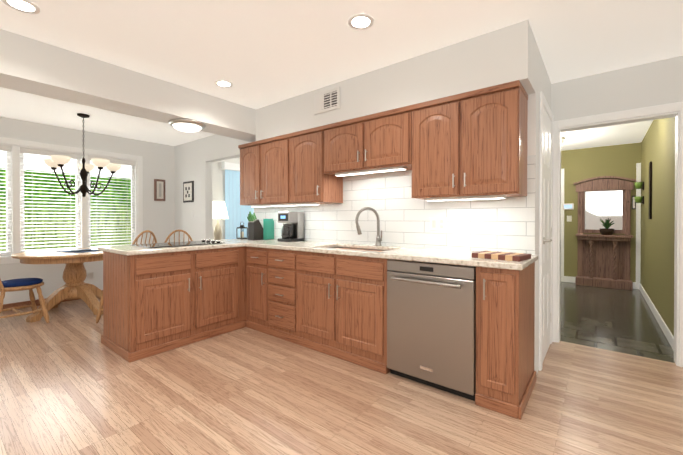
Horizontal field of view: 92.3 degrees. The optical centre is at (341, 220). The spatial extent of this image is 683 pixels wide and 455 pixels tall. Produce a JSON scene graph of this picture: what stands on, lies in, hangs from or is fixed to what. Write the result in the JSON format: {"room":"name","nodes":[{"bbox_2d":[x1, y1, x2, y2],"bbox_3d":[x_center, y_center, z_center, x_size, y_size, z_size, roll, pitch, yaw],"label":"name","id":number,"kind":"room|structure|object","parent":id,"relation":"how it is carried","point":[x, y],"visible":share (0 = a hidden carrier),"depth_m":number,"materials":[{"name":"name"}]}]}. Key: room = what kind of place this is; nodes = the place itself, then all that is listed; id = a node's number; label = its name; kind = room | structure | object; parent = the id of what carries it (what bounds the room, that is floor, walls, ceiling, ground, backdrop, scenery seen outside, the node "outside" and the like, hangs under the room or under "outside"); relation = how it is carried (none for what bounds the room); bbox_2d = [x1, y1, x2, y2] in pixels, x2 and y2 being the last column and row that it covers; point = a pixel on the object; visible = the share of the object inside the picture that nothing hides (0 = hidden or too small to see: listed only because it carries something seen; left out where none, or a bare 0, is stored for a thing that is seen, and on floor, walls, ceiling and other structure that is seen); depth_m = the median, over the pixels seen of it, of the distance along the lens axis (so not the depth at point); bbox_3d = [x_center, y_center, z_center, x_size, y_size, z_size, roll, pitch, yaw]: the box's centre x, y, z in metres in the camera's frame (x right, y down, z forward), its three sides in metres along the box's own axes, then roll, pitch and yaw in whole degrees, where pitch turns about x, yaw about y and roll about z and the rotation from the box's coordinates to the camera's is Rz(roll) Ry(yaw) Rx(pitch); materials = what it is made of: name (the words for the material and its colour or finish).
{"room":"kitchen","nodes":[
{"label":"kitchen","id":0,"kind":"room"},
{"bbox_2d":[0,116,240,303],"bbox_3d":[-3.243,-0.091,5.617,0.120,2.470,8.500,0,0,38],"label":"wall","id":1,"kind":"structure","parent":0,"point":[158,216],"depth_m":5.08,"materials":[{"name":"white paint"}]},
{"bbox_2d":[2,290,102,308],"bbox_3d":[-4.394,1.111,4.048,0.018,0.085,4.598,0,0,38],"label":"baseboard","id":2,"kind":"structure","parent":1,"relation":"attached to","point":[17,304],"depth_m":4.30,"materials":[{"name":"wood"}]},
{"bbox_2d":[0,137,142,263],"bbox_3d":[-4.033,-0.252,4.571,0.172,1.605,2.310,0,0,38],"label":"window","id":3,"kind":"structure","parent":1,"relation":"in","point":[15,159],"depth_m":4.56,"materials":[{"name":"white paint"}]},
{"bbox_2d":[0,145,11,255],"bbox_3d":[-4.315,-0.256,4.211,0.058,1.407,0.099,0,0,38],"label":"window blinds","id":4,"kind":"object","parent":3,"relation":"attached to","point":[5,148],"depth_m":4.20,"materials":[{"name":"white plastic"}]},
{"bbox_2d":[20,147,80,251],"bbox_3d":[-4.034,-0.278,4.568,0.058,1.368,0.634,0,0,38],"label":"window blinds","id":5,"kind":"object","parent":3,"relation":"attached to","point":[22,150],"depth_m":4.53,"materials":[{"name":"white plastic"}]},
{"bbox_2d":[88,156,135,191],"bbox_3d":[-3.585,-0.718,5.136,0.058,0.494,0.628,0,0,38],"label":"window blinds","id":6,"kind":"object","parent":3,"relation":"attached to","point":[115,161],"depth_m":5.23,"materials":[{"name":"white plastic"}]},
{"bbox_2d":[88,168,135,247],"bbox_3d":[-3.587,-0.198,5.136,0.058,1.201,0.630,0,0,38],"label":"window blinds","id":7,"kind":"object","parent":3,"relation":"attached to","point":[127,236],"depth_m":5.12,"materials":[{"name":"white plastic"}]},
{"bbox_2d":[88,271,93,279],"bbox_3d":[-3.738,0.821,4.889,0.007,0.115,0.075,0,0,38],"label":"outlet","id":8,"kind":"object","parent":1,"relation":"attached to","point":[90,275],"depth_m":4.88,"materials":[{"name":"white plastic"}]},
{"bbox_2d":[154,179,164,200],"bbox_3d":[-3.123,-0.521,5.641,0.030,0.370,0.180,0,0,38],"label":"picture","id":9,"kind":"object","parent":1,"relation":"attached to","point":[159,189],"visible":0.98,"depth_m":5.62,"materials":[{"name":"brown wood"}]},
{"bbox_2d":[221,162,253,238],"bbox_3d":[-1.625,-0.042,7.475,0.118,2.250,2.380,0,0,38],"label":"vertical blinds","id":10,"kind":"object","parent":1,"relation":"attached to","point":[232,190],"visible":0.12,"depth_m":6.74,"materials":[{"name":"blue fabric"}]},
{"bbox_2d":[0,282,682,454],"bbox_3d":[0.285,1.188,3.367,8.456,0.060,9.320,0,0,38],"label":"floor","id":11,"kind":"structure","parent":0,"point":[71,383],"depth_m":2.14,"materials":[{"name":"brown wood"}]},
{"bbox_2d":[0,278,48,322],"bbox_3d":[-3.625,0.635,3.599,0.450,1.050,0.541,0,0,33],"label":"chair","id":12,"kind":"object","parent":11,"relation":"on","point":[29,284],"visible":0.98,"depth_m":3.62,"materials":[{"name":"brown wood"}]},
{"bbox_2d":[11,248,102,322],"bbox_3d":[-3.394,0.773,4.176,1.140,0.760,1.140,0,0,38],"label":"dining table","id":13,"kind":"object","parent":11,"relation":"on","point":[75,286],"visible":0.75,"depth_m":4.02,"materials":[{"name":"brown wood"}]},
{"bbox_2d":[55,249,98,252],"bbox_3d":[-3.324,0.381,4.182,0.440,0.024,0.320,0,0,18],"label":"placemat","id":14,"kind":"object","parent":13,"relation":"on","point":[78,250],"visible":1,"depth_m":4.09,"materials":[{"name":"blue"}]},
{"bbox_2d":[96,230,156,322],"bbox_3d":[-2.446,0.634,3.808,0.541,1.050,0.450,0,0,19],"label":"chair","id":15,"kind":"object","parent":11,"relation":"on","point":[99,313],"visible":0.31,"depth_m":3.69,"materials":[{"name":"brown wood"}]},
{"bbox_2d":[102,247,241,362],"bbox_3d":[-1.674,0.721,3.290,0.680,0.876,1.022,0,0,38],"label":"base cabinet","id":16,"kind":"object","parent":11,"relation":"on","point":[155,302],"depth_m":2.97,"materials":[{"name":"brown wood"}]},
{"bbox_2d":[98,240,245,254],"bbox_3d":[-1.657,0.262,3.325,0.721,0.038,1.161,0,0,38],"label":"countertop","id":17,"kind":"structure","parent":16,"relation":"on","point":[121,249],"depth_m":2.98,"materials":[{"name":"beige stone"}]},
{"bbox_2d":[131,239,224,247],"bbox_3d":[-1.644,0.226,3.341,0.461,0.034,0.740,0,0,38],"label":"cooktop","id":18,"kind":"object","parent":17,"relation":"in","point":[175,244],"visible":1,"depth_m":3.29,"materials":[{"name":"black glass"}]},
{"bbox_2d":[164,230,192,242],"bbox_3d":[-2.068,0.632,4.160,0.450,1.050,0.541,0,0,-29],"label":"chair","id":19,"kind":"object","parent":11,"relation":"on","point":[179,231],"visible":0.15,"depth_m":3.93,"materials":[{"name":"brown wood"}]},
{"bbox_2d":[246,247,265,333],"bbox_3d":[-0.714,0.719,3.682,0.382,0.876,0.611,0,0,38],"label":"base cabinet","id":20,"kind":"object","parent":11,"relation":"on","point":[255,256],"depth_m":3.44,"materials":[{"name":"brown wood"}]},
{"bbox_2d":[266,247,293,342],"bbox_3d":[-0.403,0.720,3.437,0.410,0.876,0.611,0,0,38],"label":"base cabinet","id":21,"kind":"object","parent":11,"relation":"on","point":[279,260],"depth_m":3.20,"materials":[{"name":"brown wood"}]},
{"bbox_2d":[294,251,385,372],"bbox_3d":[0.141,0.723,3.009,0.974,0.876,0.611,0,0,38],"label":"base cabinet","id":22,"kind":"object","parent":11,"relation":"on","point":[338,298],"depth_m":2.74,"materials":[{"name":"brown wood"}]},
{"bbox_2d":[382,259,473,400],"bbox_3d":[0.770,0.730,2.500,0.633,0.868,0.597,0,0,38],"label":"dishwasher","id":23,"kind":"object","parent":11,"relation":"on","point":[461,323],"depth_m":2.25,"materials":[{"name":"silver metal"}]},
{"bbox_2d":[222,239,537,270],"bbox_3d":[-0.087,0.263,3.178,3.368,0.038,0.622,0,0,38],"label":"countertop","id":24,"kind":"structure","parent":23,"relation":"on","point":[424,255],"depth_m":2.58,"materials":[{"name":"beige stone"}]},
{"bbox_2d":[236,223,247,238],"bbox_3d":[-1.290,0.126,4.258,0.100,0.223,0.100,0,0,38],"label":"lantern","id":25,"kind":"object","parent":24,"relation":"on","point":[241,233],"visible":1,"depth_m":4.25,"materials":[{"name":"black plastic"}]},
{"bbox_2d":[247,212,262,239],"bbox_3d":[-1.065,0.063,4.043,0.120,0.350,0.219,0,0,38],"label":"knife block","id":26,"kind":"object","parent":24,"relation":"on","point":[255,229],"visible":1,"depth_m":4.00,"materials":[{"name":"black wood"}]},
{"bbox_2d":[263,219,273,239],"bbox_3d":[-0.909,0.108,4.104,0.030,0.260,0.150,0,0,38],"label":"mats","id":27,"kind":"object","parent":24,"relation":"on","point":[268,229],"visible":0.98,"depth_m":4.08,"materials":[{"name":"teal plastic"}]},
{"bbox_2d":[278,212,303,241],"bbox_3d":[-0.577,0.071,3.769,0.212,0.340,0.245,0,0,38],"label":"coffee maker","id":28,"kind":"object","parent":24,"relation":"on","point":[292,230],"visible":1,"depth_m":3.70,"materials":[{"name":"silver metal"}]},
{"bbox_2d":[350,247,385,250],"bbox_3d":[0.134,0.374,3.010,0.775,0.206,0.428,0,0,38],"label":"sink","id":29,"kind":"object","parent":24,"relation":"in","point":[351,248],"depth_m":3.14,"materials":[{"name":"silver metal"}]},
{"bbox_2d":[355,207,381,245],"bbox_3d":[0.273,0.059,3.086,0.187,0.372,0.248,0,0,38],"label":"faucet","id":30,"kind":"object","parent":24,"relation":"on","point":[378,240],"visible":1,"depth_m":3.10,"materials":[{"name":"silver metal"}]},
{"bbox_2d":[472,251,530,261],"bbox_3d":[1.063,0.234,2.185,0.220,0.032,0.300,0,0,-44],"label":"cutting board","id":31,"kind":"object","parent":24,"relation":"on","point":[507,256],"visible":1,"depth_m":2.11,"materials":[{"name":"brown wood"}]},
{"bbox_2d":[470,263,535,419],"bbox_3d":[1.126,0.728,2.232,0.244,0.876,0.611,0,0,38],"label":"base cabinet","id":32,"kind":"object","parent":11,"relation":"on","point":[504,297],"depth_m":2.01,"materials":[{"name":"brown wood"}]},
{"bbox_2d":[574,176,635,290],"bbox_3d":[4.516,0.189,5.663,0.840,1.910,0.220,0,0,38],"label":"hall tree","id":33,"kind":"object","parent":11,"relation":"on","point":[603,261],"visible":1,"depth_m":5.69,"materials":[{"name":"brown wood"}]},
{"bbox_2d":[600,218,613,234],"bbox_3d":[4.541,0.102,5.609,0.207,0.282,0.200,0,0,38],"label":"potted plant","id":34,"kind":"object","parent":33,"relation":"on","point":[606,225],"visible":0.98,"depth_m":5.58,"materials":[{"name":"plant"}]},
{"bbox_3d":[-2.341,0.840,6.224,0.440,0.600,0.440,0,0,38],"label":"side table","id":35,"kind":"object","parent":11,"relation":"on","visible":0},
{"bbox_2d":[212,201,228,239],"bbox_3d":[-2.341,0.090,6.219,0.380,0.899,0.380,0,0,38],"label":"light","id":36,"kind":"object","parent":35,"relation":"on","point":[219,210],"visible":0.67,"depth_m":6.12,"materials":[{"name":"beige fabric"}]},
{"bbox_2d":[0,0,682,150],"bbox_3d":[0.285,-1.337,3.352,8.456,0.110,9.320,0,0,38],"label":"ceiling","id":37,"kind":"structure","parent":0,"point":[259,53],"depth_m":2.37,"materials":[{"name":"white paint"}]},
{"bbox_2d":[2,0,39,13],"bbox_3d":[-1.933,-1.300,1.980,0.169,0.005,0.169,0,0,29],"label":"recessed light","id":38,"kind":"object","parent":37,"relation":"in","point":[25,6],"depth_m":1.99,"materials":[{"name":"white paint"}]},
{"bbox_2d":[43,113,120,196],"bbox_3d":[-3.195,-0.801,4.110,0.782,1.029,0.756,0,0,38],"label":"chandelier","id":39,"kind":"object","parent":37,"relation":"hanging from","point":[54,162],"visible":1,"depth_m":4.03,"materials":[{"name":"brown metal"}]},
{"bbox_2d":[0,28,255,141],"bbox_3d":[-2.375,-1.116,2.444,0.354,0.380,4.600,0,0,38],"label":"soffit","id":40,"kind":"structure","parent":37,"relation":"attached to","point":[27,65],"depth_m":2.75,"materials":[{"name":"white paint"}]},
{"bbox_2d":[168,118,205,132],"bbox_3d":[-1.608,-0.971,3.419,0.360,0.079,0.360,0,0,38],"label":"flush ceiling light","id":41,"kind":"object","parent":40,"relation":"attached to","point":[186,125],"visible":1,"depth_m":3.33,"materials":[{"name":"white glass"}]},
{"bbox_2d":[214,80,232,87],"bbox_3d":[-1.127,-1.307,3.140,0.169,0.005,0.169,0,0,32],"label":"recessed light","id":42,"kind":"object","parent":37,"relation":"in","point":[221,83],"depth_m":3.13,"materials":[{"name":"white paint"}]},
{"bbox_2d":[348,14,373,29],"bbox_3d":[0.127,-1.301,2.152,0.169,0.005,0.169,0,0,-1],"label":"recessed light","id":43,"kind":"object","parent":37,"relation":"in","point":[360,21],"depth_m":2.14,"materials":[{"name":"white paint"}]},
{"bbox_2d":[256,19,535,140],"bbox_3d":[0.201,-1.120,3.133,2.829,0.380,0.330,0,0,38],"label":"soffit","id":44,"kind":"structure","parent":37,"relation":"attached to","point":[506,54],"depth_m":2.57,"materials":[{"name":"white paint"}]},
{"bbox_2d":[314,87,339,114],"bbox_3d":[-0.145,-1.156,3.182,0.330,0.200,0.017,0,0,38],"label":"air vent grille","id":45,"kind":"object","parent":44,"relation":"attached to","point":[327,101],"visible":1,"depth_m":3.17,"materials":[{"name":"white plastic"}]},
{"bbox_2d":[174,42,540,374],"bbox_3d":[-0.745,-0.082,4.268,5.713,2.470,0.273,0,0,38],"label":"wall","id":46,"kind":"structure","parent":0,"point":[194,160],"depth_m":5.23,"materials":[{"name":"white paint"}]},
{"bbox_2d":[183,181,193,202],"bbox_3d":[-2.578,-0.480,5.519,0.330,0.350,0.024,0,0,38],"label":"picture","id":47,"kind":"object","parent":46,"relation":"attached to","point":[188,191],"visible":1,"depth_m":5.49,"materials":[{"name":"black"}]},
{"bbox_2d":[238,141,269,206],"bbox_3d":[-1.009,-0.560,4.082,0.424,0.741,0.336,0,0,38],"label":"upper cabinet","id":48,"kind":"object","parent":46,"relation":"attached to","point":[250,182],"depth_m":3.94,"materials":[{"name":"brown wood"}]},
{"bbox_2d":[251,166,505,206],"bbox_3d":[0.026,-0.310,3.186,2.860,0.299,0.070,0,0,38],"label":"light","id":49,"kind":"object","parent":48,"relation":"attached to","point":[328,177],"depth_m":3.04,"materials":[{"name":"white plastic"}]},
{"bbox_2d":[258,133,297,206],"bbox_3d":[-0.650,-0.558,3.800,0.488,0.741,0.336,0,0,38],"label":"upper cabinet","id":50,"kind":"object","parent":46,"relation":"attached to","point":[274,152],"depth_m":3.66,"materials":[{"name":"brown wood"}]},
{"bbox_2d":[290,126,342,203],"bbox_3d":[-0.272,-0.556,3.502,0.475,0.741,0.336,0,0,38],"label":"upper cabinet","id":51,"kind":"object","parent":46,"relation":"attached to","point":[308,185],"depth_m":3.36,"materials":[{"name":"brown wood"}]},
{"bbox_2d":[322,105,409,179],"bbox_3d":[0.287,-0.692,3.060,0.938,0.464,0.336,0,0,38],"label":"upper cabinet","id":52,"kind":"object","parent":46,"relation":"attached to","point":[379,142],"depth_m":2.90,"materials":[{"name":"brown wood"}]},
{"bbox_2d":[254,155,535,254],"bbox_3d":[0.114,-0.119,3.411,3.303,0.725,0.006,0,0,38],"label":"backsplash","id":53,"kind":"structure","parent":46,"relation":"attached to","point":[506,224],"depth_m":3.00,"materials":[{"name":"tile"}]},
{"bbox_2d":[430,217,445,230],"bbox_3d":[0.835,0.031,2.835,0.147,0.115,0.007,0,0,38],"label":"outlet","id":54,"kind":"object","parent":53,"relation":"attached to","point":[437,223],"visible":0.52,"depth_m":2.82,"materials":[{"name":"white plastic"}]},
{"bbox_2d":[406,80,527,199],"bbox_3d":[0.963,-0.550,2.528,0.775,0.741,0.336,0,0,38],"label":"upper cabinet","id":55,"kind":"object","parent":46,"relation":"attached to","point":[470,145],"depth_m":2.35,"materials":[{"name":"brown wood"}]},
{"bbox_2d":[541,56,550,108],"bbox_3d":[1.738,-0.074,2.925,0.150,2.470,0.691,0,0,38],"label":"wall","id":56,"kind":"structure","parent":0,"point":[545,85],"depth_m":2.81,"materials":[{"name":"white paint"}]},
{"bbox_2d":[543,108,551,360],"bbox_3d":[1.788,0.116,2.815,0.062,2.068,0.614,0,0,38],"label":"pantry door","id":57,"kind":"structure","parent":56,"relation":"in","point":[547,227],"depth_m":2.81,"materials":[{"name":"white paint"}]},
{"bbox_2d":[561,142,640,281],"bbox_3d":[4.191,-0.079,6.138,2.040,2.440,0.120,0,0,38],"label":"wall","id":58,"kind":"structure","parent":0,"point":[621,160],"depth_m":5.86,"materials":[{"name":"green paint"}]},
{"bbox_2d":[563,203,573,209],"bbox_3d":[4.179,-0.256,6.050,0.170,0.115,0.027,0,0,38],"label":"thermostat","id":59,"kind":"object","parent":58,"relation":"attached to","point":[568,206],"depth_m":6.04,"materials":[{"name":"white plastic"}]},
{"bbox_2d":[567,216,571,221],"bbox_3d":[4.199,-0.034,6.047,0.075,0.110,0.008,0,0,38],"label":"switch","id":60,"kind":"object","parent":58,"relation":"attached to","point":[569,218],"depth_m":6.04,"materials":[{"name":"white plastic"}]},
{"bbox_2d":[564,276,635,288],"bbox_3d":[4.339,1.087,5.938,1.530,0.110,0.018,0,0,38],"label":"baseboard","id":61,"kind":"structure","parent":58,"relation":"attached to","point":[570,279],"depth_m":6.02,"materials":[{"name":"white paint"}]},
{"bbox_2d":[561,163,640,288],"bbox_3d":[4.164,0.089,6.070,2.033,2.105,0.018,0,0,38],"label":"door frame","id":62,"kind":"structure","parent":58,"relation":"attached to","point":[638,220],"depth_m":5.46,"materials":[{"name":"white paint"}]},
{"bbox_2d":[632,196,635,208],"bbox_3d":[4.892,-0.300,5.491,0.050,0.230,0.022,0,0,38],"label":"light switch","id":63,"kind":"object","parent":58,"relation":"attached to","point":[633,204],"visible":0.98,"depth_m":5.49,"materials":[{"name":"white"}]},
{"bbox_2d":[551,55,682,238],"bbox_3d":[3.066,-0.071,2.395,2.893,2.470,0.120,0,0,38],"label":"wall","id":64,"kind":"structure","parent":0,"point":[656,83],"depth_m":2.83,"materials":[{"name":"white paint"}]},
{"bbox_2d":[539,92,682,370],"bbox_3d":[2.170,0.085,2.605,0.954,2.155,0.906,0,0,38],"label":"door frame","id":65,"kind":"structure","parent":64,"relation":"attached to","point":[600,120],"depth_m":2.70,"materials":[{"name":"white paint"}]},
{"bbox_2d":[640,117,674,335],"bbox_3d":[3.967,-0.066,4.076,0.120,2.440,3.636,0,0,38],"label":"wall","id":66,"kind":"structure","parent":0,"point":[656,146],"depth_m":3.71,"materials":[{"name":"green paint"}]},
{"bbox_2d":[634,182,643,189],"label":"wall decor","id":67,"kind":"object","parent":66,"relation":"attached to","point":[639,185],"depth_m":5.08,"materials":[{"name":"green metal"}]},
{"bbox_2d":[634,196,643,203],"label":"wall decor","id":68,"kind":"object","parent":66,"relation":"attached to","point":[638,199],"depth_m":5.08,"materials":[{"name":"green plant"}]},
{"bbox_2d":[649,162,651,218],"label":"wall decor","id":69,"kind":"object","parent":66,"relation":"attached to","point":[650,164],"depth_m":4.28,"materials":[{"name":"brown metal"}]},
{"bbox_2d":[639,283,673,350],"bbox_3d":[3.878,1.099,4.082,0.014,0.110,3.504,0,0,38],"label":"baseboard","id":70,"kind":"structure","parent":66,"relation":"attached to","point":[669,336],"depth_m":3.62,"materials":[{"name":"white paint"}]},
{"label":"outside","id":71,"kind":"structure","parent":0,"visible":0},
{"bbox_2d":[0,151,130,250],"bbox_3d":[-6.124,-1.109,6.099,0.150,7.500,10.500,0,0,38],"label":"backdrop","id":72,"kind":"structure","parent":71,"point":[113,190],"depth_m":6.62,"materials":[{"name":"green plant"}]}
]}

